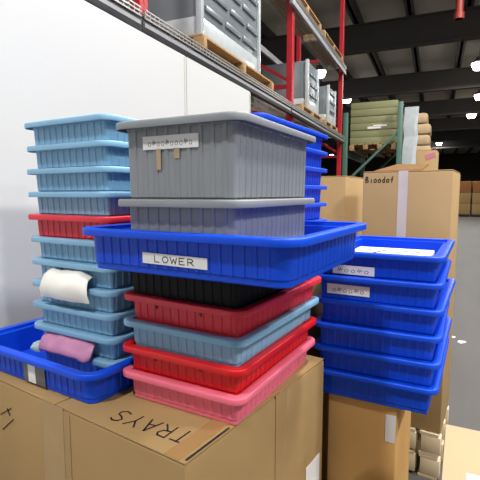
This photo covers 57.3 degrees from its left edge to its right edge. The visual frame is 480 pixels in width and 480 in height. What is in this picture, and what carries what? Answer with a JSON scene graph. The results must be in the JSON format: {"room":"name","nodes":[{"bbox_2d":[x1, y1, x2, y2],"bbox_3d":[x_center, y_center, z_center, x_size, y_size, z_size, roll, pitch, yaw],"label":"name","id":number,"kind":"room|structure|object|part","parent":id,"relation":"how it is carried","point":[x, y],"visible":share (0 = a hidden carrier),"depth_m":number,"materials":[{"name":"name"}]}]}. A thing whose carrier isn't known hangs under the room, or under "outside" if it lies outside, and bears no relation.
{"room":"warehouse","nodes":[
{"label":"warehouse","id":0,"kind":"room"},
{"bbox_2d":[261,0,479,155],"bbox_3d":[9.146,-9.977,32.260,70.000,0.200,92.000,3,7,24],"label":"ceiling","id":1,"kind":"structure","parent":0,"point":[440,56],"depth_m":20.14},
{"bbox_2d":[315,63,325,77],"bbox_3d":[3.577,-7.956,19.777,0.620,1.210,0.620,3,7,24],"label":"lamp","id":2,"kind":"object","parent":1,"relation":"hanging from","point":[322,71],"visible":0.62,"depth_m":19.61,"materials":[{"name":"grey"}]},
{"bbox_2d":[261,20,395,157],"bbox_3d":[7.820,-9.638,32.389,0.280,0.500,90.900,3,7,24],"label":"trim","id":3,"kind":"structure","parent":1,"relation":"attached to","point":[266,32],"depth_m":17.02,"materials":[{"name":"metal"}]},
{"bbox_2d":[333,64,369,102],"bbox_3d":[9.422,-9.565,31.687,0.280,0.500,90.900,3,7,24],"label":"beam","id":4,"kind":"structure","parent":1,"relation":"attached to","point":[348,75],"depth_m":23.27,"materials":[{"name":"metal"}]},
{"bbox_2d":[345,0,395,99],"bbox_3d":[11.023,-9.491,30.984,0.280,0.500,90.900,3,7,24],"label":"trim","id":5,"kind":"structure","parent":1,"relation":"attached to","point":[351,6],"depth_m":15.71,"materials":[{"name":"metal"}]},
{"bbox_2d":[403,0,423,100],"bbox_3d":[12.624,-9.417,30.282,0.280,0.500,90.900,3,7,24],"label":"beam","id":6,"kind":"structure","parent":1,"relation":"attached to","point":[408,4],"depth_m":18.45,"materials":[{"name":"metal"}]},
{"bbox_2d":[441,0,474,156],"bbox_3d":[14.225,-9.343,29.580,0.280,0.500,90.900,3,7,24],"label":"trim","id":7,"kind":"structure","parent":1,"relation":"attached to","point":[468,3],"depth_m":18.84,"materials":[{"name":"metal"}]},
{"bbox_2d":[453,0,464,20],"bbox_3d":[4.471,-5.955,8.820,0.200,2.900,0.200,3,7,24],"label":"pipe","id":8,"kind":"object","parent":1,"relation":"hanging from","point":[459,13],"visible":1,"depth_m":8.89,"materials":[{"name":"red metal"}]},
{"bbox_2d":[465,147,473,155],"bbox_3d":[17.427,-9.195,28.175,0.280,0.500,90.900,3,7,24],"label":"trim","id":9,"kind":"structure","parent":1,"relation":"attached to","point":[470,148],"depth_m":62.67,"materials":[{"name":"metal"}]},
{"bbox_2d":[467,114,475,117],"bbox_3d":[16.046,-9.072,30.394,0.620,1.210,0.620,3,7,24],"label":"lamp","id":10,"kind":"object","parent":1,"relation":"hanging from","point":[468,115],"visible":0.49,"depth_m":30.25,"materials":[{"name":"grey"}]},
{"bbox_2d":[471,55,479,70],"bbox_3d":[10.129,-7.825,18.533,0.620,1.210,0.620,3,7,24],"label":"lamp","id":11,"kind":"object","parent":1,"relation":"hanging from","point":[475,64],"visible":1,"depth_m":18.45,"materials":[{"name":"grey"}]},
{"bbox_2d":[474,90,479,99],"bbox_3d":[13.422,-8.450,24.480,0.620,1.210,0.620,3,7,24],"label":"lamp","id":12,"kind":"object","parent":1,"relation":"hanging from","point":[476,95],"visible":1,"depth_m":24.41,"materials":[{"name":"grey"}]},
{"bbox_2d":[321,153,479,203],"bbox_3d":[27.628,-10.265,74.366,70.000,8.030,0.400,3,7,24],"label":"wall","id":13,"kind":"structure","parent":0,"point":[468,166],"depth_m":71.45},
{"bbox_2d":[402,106,431,163],"bbox_3d":[3.951,-1.150,9.796,0.626,3.400,1.063,3,7,24],"label":"stack","id":14,"kind":"object","parent":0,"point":[417,130],"visible":0.25,"depth_m":9.26,"materials":[{"name":"beige"}]},
{"bbox_2d":[408,204,479,479],"bbox_3d":[9.146,-1.792,33.120,70.000,0.200,92.000,3,7,24],"label":"floor","id":15,"kind":"structure","parent":0,"point":[464,387],"depth_m":4.89,"materials":[{"name":"concrete"}]},
{"bbox_2d":[0,0,186,327],"bbox_3d":[-1.272,0.164,1.312,0.029,2.560,4.324,3,7,24],"label":"wall panel","id":16,"kind":"object","parent":15,"relation":"on","point":[59,58],"visible":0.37,"depth_m":2.05,"materials":[{"name":"white paint"}]},
{"bbox_2d":[0,355,323,479],"bbox_3d":[-0.332,0.933,1.712,1.058,0.946,0.818,4,7,34],"label":"cardboard box","id":17,"kind":"object","parent":15,"relation":"on","point":[46,434],"visible":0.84,"depth_m":1.32,"materials":[{"name":"brown cardboard"}]},
{"bbox_2d":[0,317,133,403],"bbox_3d":[-0.560,0.405,1.720,0.700,0.105,0.640,4,7,32],"label":"tray","id":18,"kind":"object","parent":17,"relation":"on","point":[17,359],"visible":0.33,"depth_m":1.41,"materials":[{"name":"blue plastic"}]},
{"bbox_2d":[46,352,132,371],"bbox_3d":[-0.458,0.411,1.714,0.416,0.092,0.490,3,7,30],"label":"tray","id":19,"kind":"object","parent":18,"relation":"in","point":[96,363],"visible":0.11,"depth_m":1.51,"materials":[{"name":"blue plastic"}]},
{"bbox_2d":[30,340,39,351],"bbox_3d":[-0.726,0.380,1.586,0.048,0.032,0.051,3,7,30],"label":"plastic bag","id":20,"kind":"object","parent":19,"relation":"in","point":[34,346],"visible":0.67,"depth_m":1.57,"materials":[{"name":"white plastic"}]},
{"bbox_2d":[38,332,95,362],"bbox_3d":[-0.599,0.361,1.505,0.269,0.066,0.056,3,7,30],"label":"plastic bag","id":21,"kind":"object","parent":19,"relation":"in","point":[81,350],"visible":0.93,"depth_m":1.49,"materials":[{"name":"pink plastic"}]},
{"bbox_2d":[46,352,103,371],"bbox_3d":[-0.458,0.412,1.714,0.366,0.090,0.440,3,7,30],"label":"tub","id":22,"kind":"object","parent":19,"relation":"in","point":[65,361],"depth_m":1.54,"materials":[{"name":"blue plastic"}]},
{"bbox_2d":[34,319,134,359],"bbox_3d":[-0.462,0.333,1.707,0.416,0.092,0.490,3,7,29],"label":"tray","id":23,"kind":"object","parent":19,"relation":"on","point":[107,347],"visible":0.27,"depth_m":1.46,"materials":[{"name":"blue plastic"}]},
{"bbox_2d":[33,298,134,336],"bbox_3d":[-0.463,0.255,1.700,0.416,0.092,0.490,3,7,30],"label":"tray","id":24,"kind":"object","parent":23,"relation":"on","point":[107,324],"visible":0.29,"depth_m":1.48,"materials":[{"name":"blue plastic"}]},
{"bbox_2d":[32,277,134,312],"bbox_3d":[-0.460,0.177,1.687,0.416,0.092,0.490,3,7,30],"label":"tray","id":25,"kind":"object","parent":24,"relation":"on","point":[102,300],"visible":0.16,"depth_m":1.44,"materials":[{"name":"blue plastic"}]},
{"bbox_2d":[39,268,94,303],"bbox_3d":[-0.584,0.149,1.466,0.241,0.101,0.062,3,7,30],"label":"plastic bag","id":26,"kind":"object","parent":25,"relation":"in","point":[66,285],"visible":1,"depth_m":1.44,"materials":[{"name":"white plastic"}]},
{"bbox_2d":[32,256,133,289],"bbox_3d":[-0.457,0.099,1.678,0.416,0.092,0.490,3,7,30],"label":"tray","id":27,"kind":"object","parent":25,"relation":"on","point":[108,279],"visible":0.24,"depth_m":1.45,"materials":[{"name":"blue plastic"}]},
{"bbox_2d":[31,235,96,263],"bbox_3d":[-0.459,0.021,1.673,0.416,0.092,0.490,3,7,30],"label":"tray","id":28,"kind":"object","parent":27,"relation":"on","point":[65,249],"visible":0.2,"depth_m":1.49,"materials":[{"name":"blue plastic"}]},
{"bbox_2d":[28,213,130,239],"bbox_3d":[-0.464,-0.057,1.666,0.416,0.092,0.490,3,7,29],"label":"tray","id":29,"kind":"object","parent":28,"relation":"on","point":[61,226],"visible":0.38,"depth_m":1.47,"materials":[{"name":"red plastic"}]},
{"bbox_2d":[28,191,131,215],"bbox_3d":[-0.461,-0.135,1.659,0.416,0.092,0.490,3,7,30],"label":"tray","id":30,"kind":"object","parent":29,"relation":"on","point":[101,203],"visible":0.54,"depth_m":1.44,"materials":[{"name":"blue plastic"}]},
{"bbox_2d":[27,166,130,191],"bbox_3d":[-0.461,-0.213,1.649,0.416,0.092,0.490,3,7,30],"label":"tray","id":31,"kind":"object","parent":30,"relation":"on","point":[88,178],"visible":0.61,"depth_m":1.43,"materials":[{"name":"blue plastic"}]},
{"bbox_2d":[27,140,128,168],"bbox_3d":[-0.458,-0.291,1.643,0.416,0.092,0.490,4,7,30],"label":"tray","id":32,"kind":"object","parent":31,"relation":"on","point":[95,152],"visible":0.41,"depth_m":1.43,"materials":[{"name":"blue plastic"}]},
{"bbox_2d":[24,113,138,145],"bbox_3d":[-0.461,-0.369,1.630,0.416,0.092,0.490,3,7,30],"label":"tray","id":33,"kind":"object","parent":32,"relation":"on","point":[100,126],"visible":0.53,"depth_m":1.41,"materials":[{"name":"blue plastic"}]},
{"bbox_2d":[123,336,314,425],"bbox_3d":[-0.042,0.432,1.519,0.440,0.094,0.600,3,7,29],"label":"tray","id":34,"kind":"object","parent":17,"relation":"on","point":[228,408],"visible":0.52,"depth_m":1.28,"materials":[{"name":"pink plastic"}]},
{"bbox_2d":[123,316,315,394],"bbox_3d":[-0.039,0.353,1.511,0.440,0.094,0.600,3,7,29],"label":"tray","id":35,"kind":"object","parent":34,"relation":"on","point":[233,380],"visible":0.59,"depth_m":1.28,"materials":[{"name":"red plastic"}]},
{"bbox_2d":[124,296,318,366],"bbox_3d":[-0.034,0.274,1.504,0.440,0.094,0.600,4,7,30],"label":"tray","id":36,"kind":"object","parent":35,"relation":"on","point":[226,350],"visible":0.52,"depth_m":1.27,"materials":[{"name":"blue plastic"}]},
{"bbox_2d":[124,276,320,337],"bbox_3d":[-0.029,0.195,1.496,0.440,0.094,0.600,4,7,31],"label":"tray","id":37,"kind":"object","parent":36,"relation":"on","point":[224,321],"visible":0.64,"depth_m":1.26,"materials":[{"name":"red plastic"}]},
{"bbox_2d":[133,272,283,308],"bbox_3d":[-0.033,0.103,1.486,0.440,0.117,0.600,4,7,30],"label":"storage bin","id":38,"kind":"object","parent":37,"relation":"on","point":[229,295],"visible":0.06,"depth_m":1.24,"materials":[{"name":"black plastic"}]},
{"bbox_2d":[82,220,366,288],"bbox_3d":[-0.018,0.010,1.280,0.645,0.110,0.610,3,7,29],"label":"tray","id":39,"kind":"object","parent":38,"relation":"on","point":[269,262],"visible":0.7,"depth_m":1.02,"materials":[{"name":"blue plastic"}]},
{"bbox_2d":[118,198,314,236],"bbox_3d":[-0.038,-0.030,1.270,0.372,0.179,0.530,3,7,28],"label":"storage bin","id":40,"kind":"object","parent":39,"relation":"in","point":[247,217],"visible":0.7,"depth_m":1.07,"materials":[{"name":"grey plastic"}]},
{"bbox_2d":[116,111,315,199],"bbox_3d":[-0.038,-0.206,1.250,0.372,0.203,0.530,3,7,28],"label":"storage bin","id":41,"kind":"object","parent":40,"relation":"on","point":[226,155],"visible":0.88,"depth_m":1.05,"materials":[{"name":"grey plastic"}]},
{"bbox_2d":[85,0,346,175],"bbox_3d":[-0.365,-1.766,4.512,1.060,5.730,9.845,3,7,24],"label":"rack","id":42,"kind":"object","parent":15,"relation":"on","point":[135,14],"visible":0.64,"depth_m":5.61,"materials":[{"name":"red metal"}]},
{"bbox_3d":[-0.648,-1.588,2.813,0.082,5.730,0.090,3,7,24],"label":"post","id":43,"kind":"part","parent":42,"relation":"part of","materials":[{"name":"red metal"}]},
{"bbox_2d":[180,33,273,91],"bbox_3d":[-0.363,-1.666,4.404,0.900,0.133,1.660,3,7,24],"label":"wooden pallet","id":44,"kind":"object","parent":42,"relation":"on","point":[200,38],"visible":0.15,"depth_m":4.03,"materials":[{"name":"brown wood"}]},
{"bbox_2d":[120,0,260,72],"bbox_3d":[-0.451,-2.346,4.207,0.890,1.260,1.310,3,7,24],"label":"steel container","id":45,"kind":"object","parent":44,"relation":"on","point":[234,25],"visible":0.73,"depth_m":3.88,"materials":[{"name":"grey metal"}]},
{"bbox_3d":[-0.321,-2.268,3.465,0.050,1.260,0.050,3,7,24],"label":"corner post","id":46,"kind":"part","parent":45,"relation":"part of","materials":[{"name":"grey metal"}]},
{"bbox_3d":[0.187,-2.388,4.611,0.050,1.260,0.050,3,7,24],"label":"corner post","id":47,"kind":"part","parent":45,"relation":"part of","materials":[{"name":"grey metal"}]},
{"bbox_2d":[250,104,321,121],"bbox_3d":[0.711,-1.928,6.900,0.900,0.133,1.200,3,7,24],"label":"wooden pallet","id":48,"kind":"object","parent":42,"relation":"on","point":[301,106],"visible":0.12,"depth_m":6.59,"materials":[{"name":"brown wood"}]},
{"bbox_2d":[254,59,318,113],"bbox_3d":[0.742,-2.357,6.951,0.870,0.710,0.650,3,7,24],"label":"steel container","id":49,"kind":"object","parent":48,"relation":"on","point":[306,77],"visible":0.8,"depth_m":6.65,"materials":[{"name":"grey metal"}]},
{"bbox_3d":[0.996,-2.312,6.513,0.050,0.710,0.050,3,7,24],"label":"corner post","id":50,"kind":"part","parent":49,"relation":"part of","materials":[{"name":"grey metal"}]},
{"bbox_3d":[1.238,-2.369,7.059,0.050,0.710,0.050,3,7,24],"label":"corner post","id":51,"kind":"part","parent":49,"relation":"part of","materials":[{"name":"grey metal"}]},
{"bbox_3d":[0.655,-1.897,5.752,0.082,5.730,0.090,3,7,24],"label":"post","id":52,"kind":"part","parent":42,"relation":"part of","materials":[{"name":"red metal"}]},
{"bbox_2d":[269,0,320,35],"bbox_3d":[0.793,-3.210,6.179,0.360,0.133,1.500,3,7,24],"label":"wooden pallet","id":53,"kind":"object","parent":42,"relation":"on","point":[304,2],"visible":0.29,"depth_m":6.24,"materials":[{"name":"brown wood"}]},
{"bbox_3d":[1.198,-2.251,9.123,0.080,5.730,0.090,3,7,24],"label":"post","id":54,"kind":"part","parent":42,"relation":"part of","materials":[{"name":"red metal"}]},
{"bbox_2d":[297,120,337,131],"bbox_3d":[1.256,-2.057,8.128,0.900,0.133,1.000,3,7,24],"label":"wooden pallet","id":55,"kind":"object","parent":42,"relation":"on","point":[326,122],"visible":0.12,"depth_m":7.92,"materials":[{"name":"brown wood"}]},
{"bbox_2d":[318,85,335,126],"bbox_3d":[1.297,-2.459,8.205,0.870,0.650,0.600,3,7,24],"label":"steel container","id":56,"kind":"object","parent":55,"relation":"on","point":[327,96],"visible":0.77,"depth_m":7.84,"materials":[{"name":"grey metal"}]},
{"bbox_3d":[1.561,-2.416,7.790,0.050,0.650,0.050,3,7,24],"label":"corner post","id":57,"kind":"part","parent":56,"relation":"part of","materials":[{"name":"grey metal"}]},
{"bbox_3d":[1.783,-2.468,8.291,0.050,0.650,0.050,3,7,24],"label":"corner post","id":58,"kind":"part","parent":56,"relation":"part of","materials":[{"name":"grey metal"}]},
{"bbox_2d":[303,29,342,64],"bbox_3d":[1.499,-3.377,7.772,0.360,0.133,1.500,3,7,24],"label":"wooden pallet","id":59,"kind":"object","parent":42,"relation":"on","point":[308,38],"visible":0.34,"depth_m":7.58,"materials":[{"name":"brown wood"}]},
{"bbox_3d":[1.995,-2.214,8.773,0.082,5.730,0.090,3,7,24],"label":"post","id":60,"kind":"part","parent":42,"relation":"part of","materials":[{"name":"red metal"}]},
{"bbox_2d":[186,57,250,114],"bbox_3d":[-0.152,-0.102,3.837,0.029,2.560,1.194,3,7,24],"label":"wall panel","id":61,"kind":"object","parent":15,"relation":"on","point":[207,91],"visible":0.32,"depth_m":3.51,"materials":[{"name":"white paint"}]},
{"bbox_2d":[306,282,328,479],"bbox_3d":[0.178,0.670,2.230,0.500,1.362,0.460,4,7,34],"label":"cardboard box","id":62,"kind":"object","parent":15,"relation":"on","point":[315,311],"visible":0.02,"depth_m":2.14,"materials":[{"name":"brown cardboard"}]},
{"bbox_3d":[0.043,-0.039,2.006,0.500,0.095,0.740,3,7,29],"label":"tray","id":63,"kind":"object","parent":62,"relation":"on","visible":0},
{"bbox_2d":[305,202,326,219],"bbox_3d":[0.043,-0.120,1.998,0.500,0.095,0.740,3,7,29],"label":"tray","id":64,"kind":"object","parent":63,"relation":"on","point":[312,211],"visible":0.1,"depth_m":2.07,"materials":[{"name":"blue plastic"}]},
{"bbox_2d":[303,185,326,202],"bbox_3d":[0.043,-0.201,1.989,0.500,0.095,0.740,3,7,29],"label":"tray","id":65,"kind":"object","parent":64,"relation":"on","point":[311,191],"visible":0.1,"depth_m":2.06,"materials":[{"name":"blue plastic"}]},
{"bbox_2d":[305,166,326,184],"bbox_3d":[0.043,-0.282,1.981,0.500,0.095,0.740,3,7,29],"label":"tray","id":66,"kind":"object","parent":65,"relation":"on","point":[312,174],"visible":0.16,"depth_m":2.05,"materials":[{"name":"blue plastic"}]},
{"bbox_2d":[306,147,327,167],"bbox_3d":[0.043,-0.362,1.972,0.500,0.095,0.740,3,7,29],"label":"tray","id":67,"kind":"object","parent":66,"relation":"on","point":[313,156],"visible":0.15,"depth_m":2.05,"materials":[{"name":"blue plastic"}]},
{"bbox_2d":[251,112,327,150],"bbox_3d":[0.043,-0.443,1.964,0.500,0.095,0.740,3,7,29],"label":"tray","id":68,"kind":"object","parent":67,"relation":"on","point":[319,136],"visible":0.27,"depth_m":1.85,"materials":[{"name":"blue plastic"}]},
{"bbox_2d":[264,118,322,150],"bbox_3d":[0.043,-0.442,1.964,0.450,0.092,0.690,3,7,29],"label":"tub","id":69,"kind":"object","parent":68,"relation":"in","point":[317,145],"depth_m":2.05,"materials":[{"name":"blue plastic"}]},
{"bbox_2d":[320,176,362,234],"bbox_3d":[0.630,0.416,3.071,0.340,1.690,0.500,4,7,31],"label":"cardboard box","id":70,"kind":"object","parent":15,"relation":"on","point":[343,196],"visible":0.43,"depth_m":2.75,"materials":[{"name":"brown cardboard"}]},
{"bbox_2d":[327,393,410,479],"bbox_3d":[0.594,0.988,1.981,0.268,0.782,0.502,3,7,28],"label":"cardboard box","id":71,"kind":"object","parent":15,"relation":"on","point":[367,440],"visible":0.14,"depth_m":1.75,"materials":[{"name":"brown cardboard"}]},
{"bbox_2d":[319,337,448,414],"bbox_3d":[0.651,0.542,1.955,0.472,0.109,0.700,3,7,28],"label":"tray","id":72,"kind":"object","parent":71,"relation":"on","point":[395,394],"visible":0.35,"depth_m":1.66,"materials":[{"name":"blue plastic"}]},
{"bbox_2d":[313,317,451,386],"bbox_3d":[0.655,0.448,1.943,0.472,0.109,0.700,3,7,28],"label":"tray","id":73,"kind":"object","parent":72,"relation":"on","point":[395,368],"visible":0.34,"depth_m":1.65,"materials":[{"name":"blue plastic"}]},
{"bbox_2d":[314,300,449,361],"bbox_3d":[0.648,0.354,1.934,0.472,0.109,0.700,3,7,27],"label":"tray","id":74,"kind":"object","parent":73,"relation":"on","point":[388,342],"visible":0.41,"depth_m":1.64,"materials":[{"name":"blue plastic"}]},
{"bbox_2d":[316,278,455,335],"bbox_3d":[0.662,0.259,1.928,0.472,0.109,0.700,3,7,29],"label":"tray","id":75,"kind":"object","parent":74,"relation":"on","point":[422,321],"visible":0.59,"depth_m":1.64,"materials":[{"name":"blue plastic"}]},
{"bbox_2d":[318,259,450,308],"bbox_3d":[0.648,0.165,1.918,0.472,0.109,0.700,3,7,27],"label":"tray","id":76,"kind":"object","parent":75,"relation":"on","point":[424,295],"visible":0.55,"depth_m":1.62,"materials":[{"name":"blue plastic"}]},
{"bbox_2d":[324,235,454,282],"bbox_3d":[0.655,0.071,1.910,0.472,0.109,0.700,3,7,28],"label":"tray","id":77,"kind":"object","parent":76,"relation":"on","point":[416,268],"visible":0.7,"depth_m":1.63,"materials":[{"name":"blue plastic"}]},
{"bbox_2d":[355,246,434,255],"bbox_3d":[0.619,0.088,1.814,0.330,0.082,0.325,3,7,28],"label":"paper sheet","id":78,"kind":"object","parent":77,"relation":"in","point":[361,248],"visible":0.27,"depth_m":1.82,"materials":[{"name":"white paper"}]},
{"bbox_2d":[342,101,403,177],"bbox_3d":[3.349,-1.284,10.688,1.220,3.480,2.690,3,7,24],"label":"storage rack","id":79,"kind":"object","parent":15,"relation":"on","point":[346,154],"visible":0.28,"depth_m":9.54,"materials":[{"name":"green metal"}]},
{"bbox_3d":[2.312,-1.109,9.738,0.100,3.330,0.090,3,7,24],"label":"post","id":80,"kind":"part","parent":79,"relation":"part of","materials":[{"name":"green metal"}]},
{"bbox_3d":[3.361,-1.358,12.104,0.100,3.330,0.090,3,7,24],"label":"post","id":81,"kind":"part","parent":79,"relation":"part of","materials":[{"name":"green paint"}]},
{"bbox_2d":[349,143,396,157],"bbox_3d":[3.308,-2.127,10.508,0.980,0.133,2.200,3,7,24],"label":"wooden pallet","id":82,"kind":"object","parent":79,"relation":"on","point":[365,149],"visible":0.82,"depth_m":10.14,"materials":[{"name":"brown wood"}]},
{"bbox_2d":[350,100,403,152],"bbox_3d":[3.327,-2.645,10.496,0.980,0.896,2.208,3,7,24],"label":"stack","id":83,"kind":"object","parent":82,"relation":"on","point":[371,122],"visible":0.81,"depth_m":9.51,"materials":[{"name":"green paper"}]},
{"bbox_3d":[3.336,-1.136,9.281,0.100,3.480,0.090,3,7,24],"label":"post","id":84,"kind":"part","parent":79,"relation":"part of","materials":[{"name":"green metal"}]},
{"bbox_2d":[409,433,443,479],"bbox_3d":[1.002,1.235,2.726,0.480,0.133,0.440,4,7,31],"label":"wooden pallet","id":85,"kind":"object","parent":15,"relation":"on","point":[429,467],"visible":0.12,"depth_m":2.46,"materials":[{"name":"brown wood"}]},
{"bbox_2d":[410,406,448,457],"bbox_3d":[1.002,1.103,2.712,0.480,0.133,0.440,4,7,31],"label":"wooden pallet","id":86,"kind":"object","parent":85,"relation":"on","point":[430,445],"visible":0.23,"depth_m":2.44,"materials":[{"name":"brown wood"}]},
{"bbox_2d":[362,164,459,432],"bbox_3d":[1.007,0.293,2.624,0.467,1.492,0.422,4,7,31],"label":"cardboard box","id":87,"kind":"object","parent":86,"relation":"on","point":[400,200],"visible":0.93,"depth_m":2.41,"materials":[{"name":"brown cardboard"}]},
{"bbox_2d":[416,150,438,169],"bbox_3d":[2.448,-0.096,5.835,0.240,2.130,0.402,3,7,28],"label":"cardboard box","id":88,"kind":"object","parent":15,"relation":"on","point":[431,157],"visible":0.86,"depth_m":5.56,"materials":[{"name":"brown cardboard"}]},
{"bbox_2d":[441,424,479,479],"bbox_3d":[0.833,1.054,1.116,0.620,0.831,0.520,3,7,27],"label":"cardboard box","id":89,"kind":"object","parent":15,"relation":"on","point":[461,447],"visible":1,"depth_m":1.27,"materials":[{"name":"beige cardboard"}]},
{"bbox_2d":[458,181,471,216],"bbox_3d":[15.725,-2.922,31.183,1.100,2.446,1.200,3,7,24],"label":"stack","id":90,"kind":"object","parent":15,"relation":"on","point":[465,186],"visible":0.58,"depth_m":30.56,"materials":[{"name":"brown cardboard"}]},
{"bbox_2d":[470,181,479,216],"bbox_3d":[16.823,-2.872,30.701,1.100,2.446,1.200,3,7,24],"label":"stack","id":91,"kind":"object","parent":15,"relation":"on","point":[475,193],"visible":0.98,"depth_m":30.31,"materials":[{"name":"brown cardboard"}]},
{"bbox_3d":[-23.015,-7.367,46.797,0.300,8.030,92.000,3,7,24],"label":"wall","id":92,"kind":"structure","parent":0,"visible":0},
{"bbox_2d":[250,67,479,105],"bbox_3d":[5.151,-7.961,23.364,70.000,0.950,0.320,3,7,24],"label":"trim","id":93,"kind":"structure","parent":92,"relation":"attached to","point":[464,77],"depth_m":21.89,"materials":[{"name":"metal"}]},
{"bbox_2d":[261,5,479,65],"bbox_3d":[2.124,-7.244,16.540,70.000,0.950,0.320,3,7,24],"label":"ceiling beam","id":94,"kind":"structure","parent":92,"relation":"attached to","point":[433,28],"depth_m":15.08,"materials":[{"name":"metal"}]},
{"bbox_2d":[321,129,479,145],"bbox_3d":[14.230,-10.113,43.838,70.000,0.950,0.320,3,7,24],"label":"trim","id":95,"kind":"structure","parent":92,"relation":"attached to","point":[471,134],"depth_m":41.36,"materials":[{"name":"metal"}]},
{"bbox_2d":[321,139,479,152],"bbox_3d":[17.257,-10.830,50.663,70.000,0.950,0.320,3,7,24],"label":"trim","id":96,"kind":"structure","parent":92,"relation":"attached to","point":[458,143],"depth_m":48.11,"materials":[{"name":"metal"}]},
{"bbox_2d":[336,97,479,121],"bbox_3d":[8.177,-8.678,30.189,70.000,0.950,0.320,3,7,24],"label":"trim","id":97,"kind":"structure","parent":92,"relation":"attached to","point":[460,106],"depth_m":28.00,"materials":[{"name":"metal"}]},
{"bbox_2d":[336,116,479,135],"bbox_3d":[11.204,-9.395,37.013,70.000,0.950,0.320,3,7,24],"label":"trim","id":98,"kind":"structure","parent":92,"relation":"attached to","point":[455,123],"depth_m":34.53,"materials":[{"name":"metal"}]}
]}

